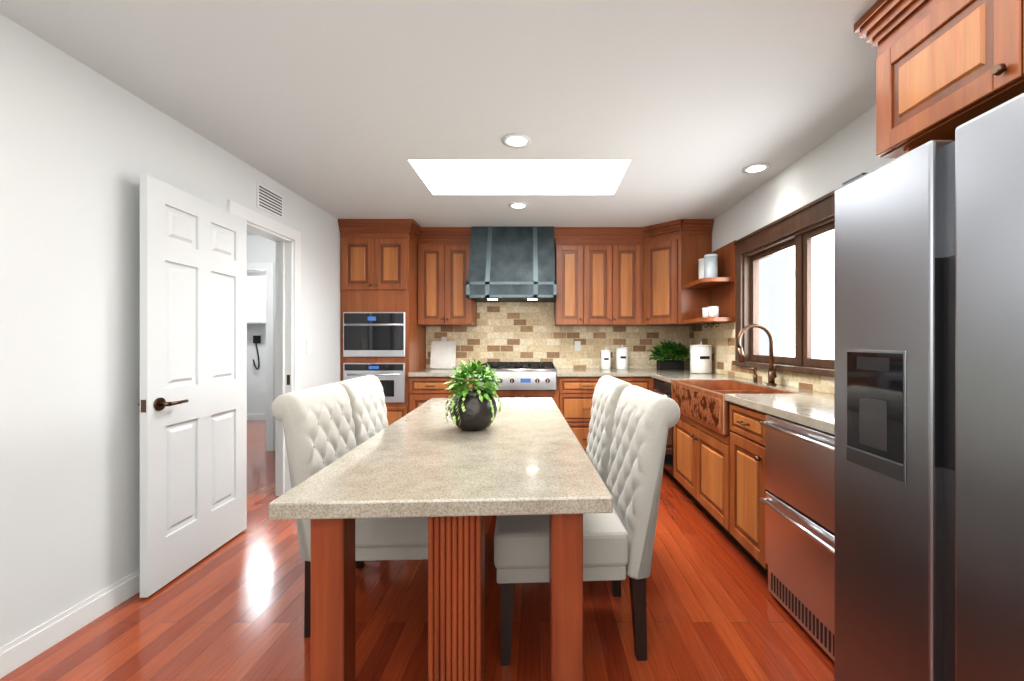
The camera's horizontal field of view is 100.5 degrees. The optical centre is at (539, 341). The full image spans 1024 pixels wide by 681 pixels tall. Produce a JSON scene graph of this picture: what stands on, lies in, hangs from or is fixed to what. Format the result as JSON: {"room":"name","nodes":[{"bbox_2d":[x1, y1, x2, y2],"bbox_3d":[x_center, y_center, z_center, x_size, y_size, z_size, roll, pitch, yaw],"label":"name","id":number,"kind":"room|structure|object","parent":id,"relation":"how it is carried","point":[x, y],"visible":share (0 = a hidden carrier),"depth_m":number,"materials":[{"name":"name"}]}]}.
{"room":"kitchen","nodes":[
{"label":"kitchen","id":0,"kind":"room"},
{"bbox_2d":[0,13,340,647],"bbox_3d":[-2.030,0.010,1.810,0.120,2.420,6.260,0,0,0],"label":"wall","id":1,"kind":"structure","parent":0,"point":[82,147],"depth_m":1.81,"materials":[{"name":"white paint"}]},
{"bbox_2d":[0,569,139,678],"bbox_3d":[-1.963,1.167,0.737,0.014,0.105,3.875,0,0,0],"label":"baseboard","id":2,"kind":"structure","parent":1,"relation":"attached to","point":[16,653],"depth_m":1.74,"materials":[{"name":"white wood"}]},
{"bbox_2d":[138,174,246,597],"bbox_3d":[-1.897,0.208,2.387,0.162,2.000,0.762,0,0,-4],"label":"door leaf","id":3,"kind":"structure","parent":1,"relation":"in","point":[192,404],"depth_m":2.27,"materials":[{"name":"white paint"}]},
{"bbox_2d":[227,200,300,495],"bbox_3d":[-2.030,0.163,3.072,0.156,2.115,0.795,0,0,0],"label":"door frame","id":4,"kind":"structure","parent":1,"relation":"attached to","point":[286,239],"depth_m":3.37,"materials":[{"name":"white wood"}]},
{"bbox_2d":[256,182,282,218],"bbox_3d":[-1.964,-1.025,3.100,0.009,0.170,0.300,0,0,0],"label":"air vent","id":5,"kind":"object","parent":1,"relation":"in","point":[269,200],"visible":1,"depth_m":3.08,"materials":[{"name":"white metal"}]},
{"bbox_2d":[247,231,274,450],"bbox_3d":[-3.545,-0.040,4.325,2.910,2.520,4.850,0,0,0],"label":"wall","id":6,"kind":"structure","parent":0,"point":[260,309],"depth_m":6.29,"materials":[{"name":"white paint"}]},
{"bbox_2d":[253,336,260,369],"bbox_3d":[-4.406,0.164,6.609,0.129,0.529,0.079,0,0,0],"label":"telephone","id":7,"kind":"object","parent":6,"relation":"attached to","point":[256,339],"visible":1,"depth_m":6.59,"materials":[{"name":"black plastic"}]},
{"bbox_2d":[0,420,833,680],"bbox_3d":[-1.590,1.250,2.715,6.820,0.060,8.070,0,0,0],"label":"floor","id":8,"kind":"structure","parent":0,"point":[232,609],"depth_m":1.85,"materials":[{"name":"brown wood"}]},
{"bbox_2d":[271,383,427,637],"bbox_3d":[-0.757,0.716,1.988,0.713,1.009,0.500,0,0,-3],"label":"chair","id":9,"kind":"object","parent":8,"relation":"on","point":[318,427],"visible":0.52,"depth_m":1.75,"materials":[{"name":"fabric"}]},
{"bbox_2d":[337,375,387,567],"bbox_3d":[-0.784,0.716,2.527,0.713,1.009,0.500,0,0,-3],"label":"chair","id":10,"kind":"object","parent":8,"relation":"on","point":[366,395],"visible":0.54,"depth_m":2.42,"materials":[{"name":"fabric"}]},
{"bbox_2d":[339,228,425,425],"bbox_3d":[-1.629,0.070,4.492,0.675,2.300,0.651,0,0,0],"label":"tall cabinet","id":11,"kind":"object","parent":8,"relation":"on","point":[381,337],"depth_m":4.17,"materials":[{"name":"brown wood"}]},
{"bbox_2d":[406,364,461,413],"bbox_3d":[-1.041,0.743,4.476,0.498,0.955,0.683,0,0,0],"label":"base cabinet","id":12,"kind":"object","parent":8,"relation":"on","point":[423,384],"depth_m":4.17,"materials":[{"name":"brown wood"}]},
{"bbox_2d":[430,337,455,368],"bbox_3d":[-1.080,0.118,4.756,0.280,0.360,0.016,0,-9,0],"label":"marble board","id":13,"kind":"object","parent":12,"relation":"on","point":[443,353],"visible":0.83,"depth_m":4.75,"materials":[{"name":"white stone"}]},
{"bbox_2d":[269,397,612,680],"bbox_3d":[-0.330,0.835,2.330,0.975,0.770,2.240,0,0,-3],"label":"dining table","id":14,"kind":"object","parent":8,"relation":"on","point":[455,484],"visible":0.94,"depth_m":1.31,"materials":[{"name":"stone"}]},
{"bbox_2d":[444,358,501,430],"bbox_3d":[-0.347,0.263,2.204,0.303,0.372,0.305,0,0,0],"label":"potted plant","id":15,"kind":"object","parent":14,"relation":"on","point":[471,409],"visible":1,"depth_m":2.12,"materials":[{"name":"green plant"}]},
{"bbox_2d":[458,364,489,389],"bbox_3d":[-0.733,0.743,4.476,0.361,0.955,0.683,0,0,0],"label":"base cabinet","id":16,"kind":"object","parent":8,"relation":"on","point":[479,376],"depth_m":4.17,"materials":[{"name":"brown wood"}]},
{"bbox_2d":[486,364,561,412],"bbox_3d":[-0.242,0.743,4.476,0.862,0.955,0.683,0,0,0],"label":"base cabinet","id":17,"kind":"object","parent":8,"relation":"on","point":[517,380],"depth_m":4.14,"materials":[{"name":"metal"}]},
{"bbox_2d":[478,361,556,390],"bbox_3d":[-0.220,0.343,4.401,0.764,0.250,0.632,0,0,0],"label":"range","id":18,"kind":"object","parent":17,"relation":"in","point":[514,376],"depth_m":4.14,"materials":[{"name":"silver metal"}]},
{"bbox_2d":[494,385,679,665],"bbox_3d":[0.172,0.716,1.840,0.713,1.009,0.500,0,0,-3],"label":"chair","id":19,"kind":"object","parent":8,"relation":"on","point":[618,543],"visible":0.92,"depth_m":1.61,"materials":[{"name":"fabric"}]},
{"bbox_2d":[558,364,615,453],"bbox_3d":[0.468,0.743,4.476,0.681,0.955,0.683,0,0,0],"label":"base cabinet","id":20,"kind":"object","parent":8,"relation":"on","point":[578,385],"depth_m":4.17,"materials":[{"name":"brown wood"}]},
{"bbox_2d":[586,375,631,488],"bbox_3d":[0.141,0.716,2.454,0.714,1.009,0.500,0,0,-3],"label":"chair","id":21,"kind":"object","parent":8,"relation":"on","point":[607,392],"visible":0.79,"depth_m":2.32,"materials":[{"name":"fabric"}]},
{"bbox_2d":[614,364,657,388],"bbox_3d":[0.929,0.743,4.453,0.363,0.955,0.730,0,0,0],"label":"base cabinet","id":22,"kind":"object","parent":8,"relation":"on","point":[637,377],"depth_m":4.18,"materials":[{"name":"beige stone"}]},
{"bbox_2d":[674,416,717,525],"bbox_3d":[1.394,0.890,2.967,0.607,0.660,1.014,0,0,0],"label":"base cabinet","id":23,"kind":"object","parent":8,"relation":"on","point":[695,447],"depth_m":2.94,"materials":[{"name":"brown wood"}]},
{"bbox_2d":[670,380,725,435],"bbox_3d":[1.083,0.426,2.965,0.035,0.237,0.984,0,0,0],"label":"sink","id":24,"kind":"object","parent":23,"relation":"on","point":[703,406],"depth_m":2.83,"materials":[{"name":"brown metal"}]},
{"bbox_2d":[646,376,749,479],"bbox_3d":[1.370,0.780,3.803,0.655,0.880,0.775,0,0,0],"label":"base cabinet","id":25,"kind":"object","parent":8,"relation":"on","point":[663,387],"depth_m":3.60,"materials":[{"name":"brown wood"}]},
{"bbox_2d":[658,368,689,371],"bbox_3d":[0.205,0.320,4.486,2.985,0.040,0.662,0,0,0],"label":"countertop","id":26,"kind":"structure","parent":25,"relation":"on","point":[685,370],"depth_m":4.48,"materials":[{"name":"grey stone"}]},
{"bbox_2d":[600,347,610,369],"bbox_3d":[0.720,0.177,4.660,0.112,0.244,0.113,0,0,0],"label":"canister","id":27,"kind":"object","parent":26,"relation":"on","point":[605,359],"visible":1,"depth_m":4.61,"materials":[{"name":"white ceramic"}]},
{"bbox_2d":[616,345,627,369],"bbox_3d":[0.900,0.162,4.660,0.133,0.274,0.133,0,0,0],"label":"canister","id":28,"kind":"object","parent":26,"relation":"on","point":[621,357],"visible":1,"depth_m":4.61,"materials":[{"name":"white ceramic"}]},
{"bbox_2d":[646,338,689,369],"bbox_3d":[1.408,0.128,4.597,0.495,0.342,0.351,0,0,0],"label":"potted plant","id":29,"kind":"object","parent":26,"relation":"on","point":[681,350],"visible":1,"depth_m":4.53,"materials":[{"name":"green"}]},
{"bbox_2d":[650,372,745,379],"bbox_3d":[1.386,0.320,3.807,0.622,0.040,0.695,0,0,0],"label":"countertop","id":30,"kind":"structure","parent":25,"relation":"on","point":[661,375],"depth_m":3.70,"materials":[{"name":"grey stone"}]},
{"bbox_2d":[690,342,711,373],"bbox_3d":[1.560,0.147,4.120,0.204,0.304,0.204,0,0,0],"label":"canister","id":31,"kind":"object","parent":30,"relation":"on","point":[701,359],"visible":1,"depth_m":4.03,"materials":[{"name":"white ceramic"}]},
{"bbox_2d":[736,323,776,385],"bbox_3d":[1.510,0.086,3.044,0.274,0.427,0.310,0,0,0],"label":"faucet","id":32,"kind":"object","parent":25,"relation":"on","point":[772,375],"depth_m":2.96,"materials":[{"name":"brown metal"}]},
{"bbox_2d":[718,396,753,562],"bbox_3d":[1.389,0.780,2.284,0.617,0.880,0.472,0,0,0],"label":"base cabinet","id":33,"kind":"object","parent":8,"relation":"on","point":[736,442],"depth_m":2.36,"materials":[{"name":"brown wood"}]},
{"bbox_2d":[754,408,821,647],"bbox_3d":[1.389,0.780,1.791,0.617,0.880,0.643,0,0,0],"label":"refrigerator","id":34,"kind":"object","parent":8,"relation":"on","point":[787,452],"depth_m":1.83,"materials":[{"name":"silver metal"}]},
{"bbox_2d":[726,392,821,427],"bbox_3d":[1.386,0.320,1.970,0.622,0.040,1.001,0,0,0],"label":"countertop","id":35,"kind":"structure","parent":34,"relation":"on","point":[806,407],"depth_m":2.11,"materials":[{"name":"grey stone"}]},
{"bbox_2d":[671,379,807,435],"bbox_3d":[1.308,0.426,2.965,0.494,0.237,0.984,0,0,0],"label":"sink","id":36,"kind":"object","parent":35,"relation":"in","point":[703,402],"depth_m":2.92,"materials":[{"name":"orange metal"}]},
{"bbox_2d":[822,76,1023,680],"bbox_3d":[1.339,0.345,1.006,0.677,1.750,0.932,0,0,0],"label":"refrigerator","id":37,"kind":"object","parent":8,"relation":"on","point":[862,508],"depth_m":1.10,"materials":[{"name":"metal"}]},
{"bbox_2d":[834,0,1023,680],"bbox_3d":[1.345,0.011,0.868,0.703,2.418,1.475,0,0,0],"label":"fridge","id":38,"kind":"object","parent":37,"relation":"in","point":[929,241],"depth_m":1.12,"materials":[{"name":"silver metal"}]},
{"bbox_2d":[0,0,877,226],"bbox_3d":[-0.135,-1.485,1.810,3.910,0.570,6.260,0,0,0],"label":"ceiling","id":39,"kind":"structure","parent":0,"point":[631,113],"depth_m":2.04,"materials":[{"name":"white paint"}]},
{"bbox_2d":[502,134,531,147],"bbox_3d":[-0.137,-1.196,2.530,0.174,0.005,0.174,0,0,0],"label":"recessed light","id":40,"kind":"object","parent":39,"relation":"in","point":[516,140],"visible":1,"depth_m":2.53,"materials":[{"name":"white"}]},
{"bbox_2d":[508,202,527,208],"bbox_3d":[-0.190,-1.196,3.730,0.174,0.005,0.174,0,0,0],"label":"recessed light","id":41,"kind":"object","parent":39,"relation":"in","point":[517,205],"visible":1,"depth_m":3.72,"materials":[{"name":"white"}]},
{"bbox_2d":[742,163,769,173],"bbox_3d":[1.490,-1.196,2.930,0.174,0.005,0.174,0,0,0],"label":"recessed light","id":42,"kind":"object","parent":39,"relation":"in","point":[756,168],"visible":1,"depth_m":2.93,"materials":[{"name":"white"}]},
{"bbox_2d":[426,246,687,368],"bbox_3d":[-0.140,0.010,4.880,3.660,2.420,0.120,0,0,0],"label":"wall","id":43,"kind":"structure","parent":0,"point":[554,246],"depth_m":4.82,"materials":[{"name":"beige tile"}]},
{"bbox_2d":[418,236,477,327],"bbox_3d":[-1.004,-0.630,4.643,0.572,0.900,0.348,0,0,0],"label":"upper cabinet","id":44,"kind":"object","parent":43,"relation":"attached to","point":[445,263],"depth_m":4.47,"materials":[{"name":"brown wood"}]},
{"bbox_2d":[466,280,557,303],"bbox_3d":[-0.288,-0.530,4.556,0.916,0.160,0.524,0,0,0],"label":"range hood","id":45,"kind":"object","parent":43,"relation":"attached to","point":[480,291],"depth_m":4.30,"materials":[{"name":"grey metal"}]},
{"bbox_2d":[554,236,577,327],"bbox_3d":[0.344,-0.630,4.643,0.352,0.900,0.348,0,0,0],"label":"upper cabinet","id":46,"kind":"object","parent":43,"relation":"attached to","point":[566,247],"depth_m":4.47,"materials":[{"name":"brown wood"}]},
{"bbox_2d":[578,236,641,327],"bbox_3d":[0.775,-0.630,4.615,0.757,0.900,0.405,0,0,0],"label":"upper cabinet","id":47,"kind":"object","parent":43,"relation":"attached to","point":[609,267],"depth_m":4.47,"materials":[{"name":"brown wood"}]},
{"bbox_2d":[688,105,895,376],"bbox_3d":[1.760,0.010,1.810,0.120,2.420,6.260,0,0,0],"label":"wall","id":48,"kind":"structure","parent":0,"point":[850,152],"depth_m":2.70,"materials":[{"name":"white paint"}]},
{"bbox_2d":[642,228,713,327],"bbox_3d":[1.394,-0.641,4.506,0.607,0.921,0.622,0,0,0],"label":"upper cabinet","id":49,"kind":"object","parent":48,"relation":"attached to","point":[673,294],"depth_m":4.22,"materials":[{"name":"brown wood"}]},
{"bbox_2d":[698,258,703,278],"bbox_3d":[1.550,-0.672,3.990,0.118,0.222,0.118,0,0,0],"label":"jar","id":50,"kind":"object","parent":49,"relation":"on","point":[700,268],"visible":0.38,"depth_m":3.96,"materials":[{"name":"white ceramic"}]},
{"bbox_2d":[702,307,707,316],"bbox_3d":[1.550,-0.266,3.930,0.096,0.100,0.096,0,0,0],"label":"cup","id":51,"kind":"object","parent":49,"relation":"on","point":[704,312],"visible":0.38,"depth_m":3.90,"materials":[{"name":"white ceramic"}]},
{"bbox_2d":[704,254,717,277],"bbox_3d":[1.550,-0.677,3.850,0.118,0.232,0.118,0,0,0],"label":"jar","id":52,"kind":"object","parent":49,"relation":"on","point":[710,265],"visible":0.77,"depth_m":3.80,"materials":[{"name":"grey ceramic"}]},
{"bbox_2d":[708,306,718,316],"bbox_3d":[1.550,-0.266,3.800,0.096,0.100,0.096,0,0,0],"label":"cup","id":53,"kind":"object","parent":49,"relation":"on","point":[713,311],"visible":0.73,"depth_m":3.76,"materials":[{"name":"white ceramic"}]},
{"bbox_2d":[686,380,729,383],"bbox_3d":[1.318,0.426,3.446,0.435,0.237,0.020,0,0,0],"label":"sink","id":54,"kind":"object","parent":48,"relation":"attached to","point":[687,381],"depth_m":3.44,"materials":[{"name":"brown metal"}]},
{"bbox_2d":[714,388,757,391],"bbox_3d":[1.318,0.442,2.965,0.435,0.207,0.024,0,0,0],"label":"sink","id":55,"kind":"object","parent":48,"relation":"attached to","point":[715,389],"depth_m":2.98,"materials":[{"name":"brown metal"}]},
{"bbox_2d":[730,380,785,391],"bbox_3d":[1.545,0.426,2.965,0.020,0.237,0.984,0,0,0],"label":"sink","id":56,"kind":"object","parent":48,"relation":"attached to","point":[733,383],"depth_m":3.06,"materials":[{"name":"brown metal"}]},
{"bbox_2d":[732,190,834,376],"bbox_3d":[1.735,-0.333,2.830,0.170,1.055,1.660,0,0,0],"label":"window","id":57,"kind":"structure","parent":48,"relation":"in","point":[800,229],"depth_m":2.89,"materials":[{"name":"brown wood"}]},
{"bbox_2d":[870,0,981,155],"bbox_3d":[1.459,-0.879,1.280,0.477,0.417,0.540,0,0,0],"label":"upper cabinet","id":58,"kind":"object","parent":48,"relation":"attached to","point":[929,60],"depth_m":1.35,"materials":[{"name":"brown wood"}]},
{"bbox_2d":[982,0,1023,95],"bbox_3d":[1.459,-0.879,0.843,0.477,0.417,0.606,0,0,0],"label":"upper cabinet","id":59,"kind":"object","parent":48,"relation":"attached to","point":[1002,20],"depth_m":1.12,"materials":[{"name":"brown wood"}]},
{"label":"outside","id":60,"kind":"structure","parent":0,"visible":0},
{"bbox_2d":[784,231,833,359],"bbox_3d":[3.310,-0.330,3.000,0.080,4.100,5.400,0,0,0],"label":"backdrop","id":61,"kind":"structure","parent":60,"point":[825,288],"depth_m":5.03,"materials":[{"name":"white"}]}
]}

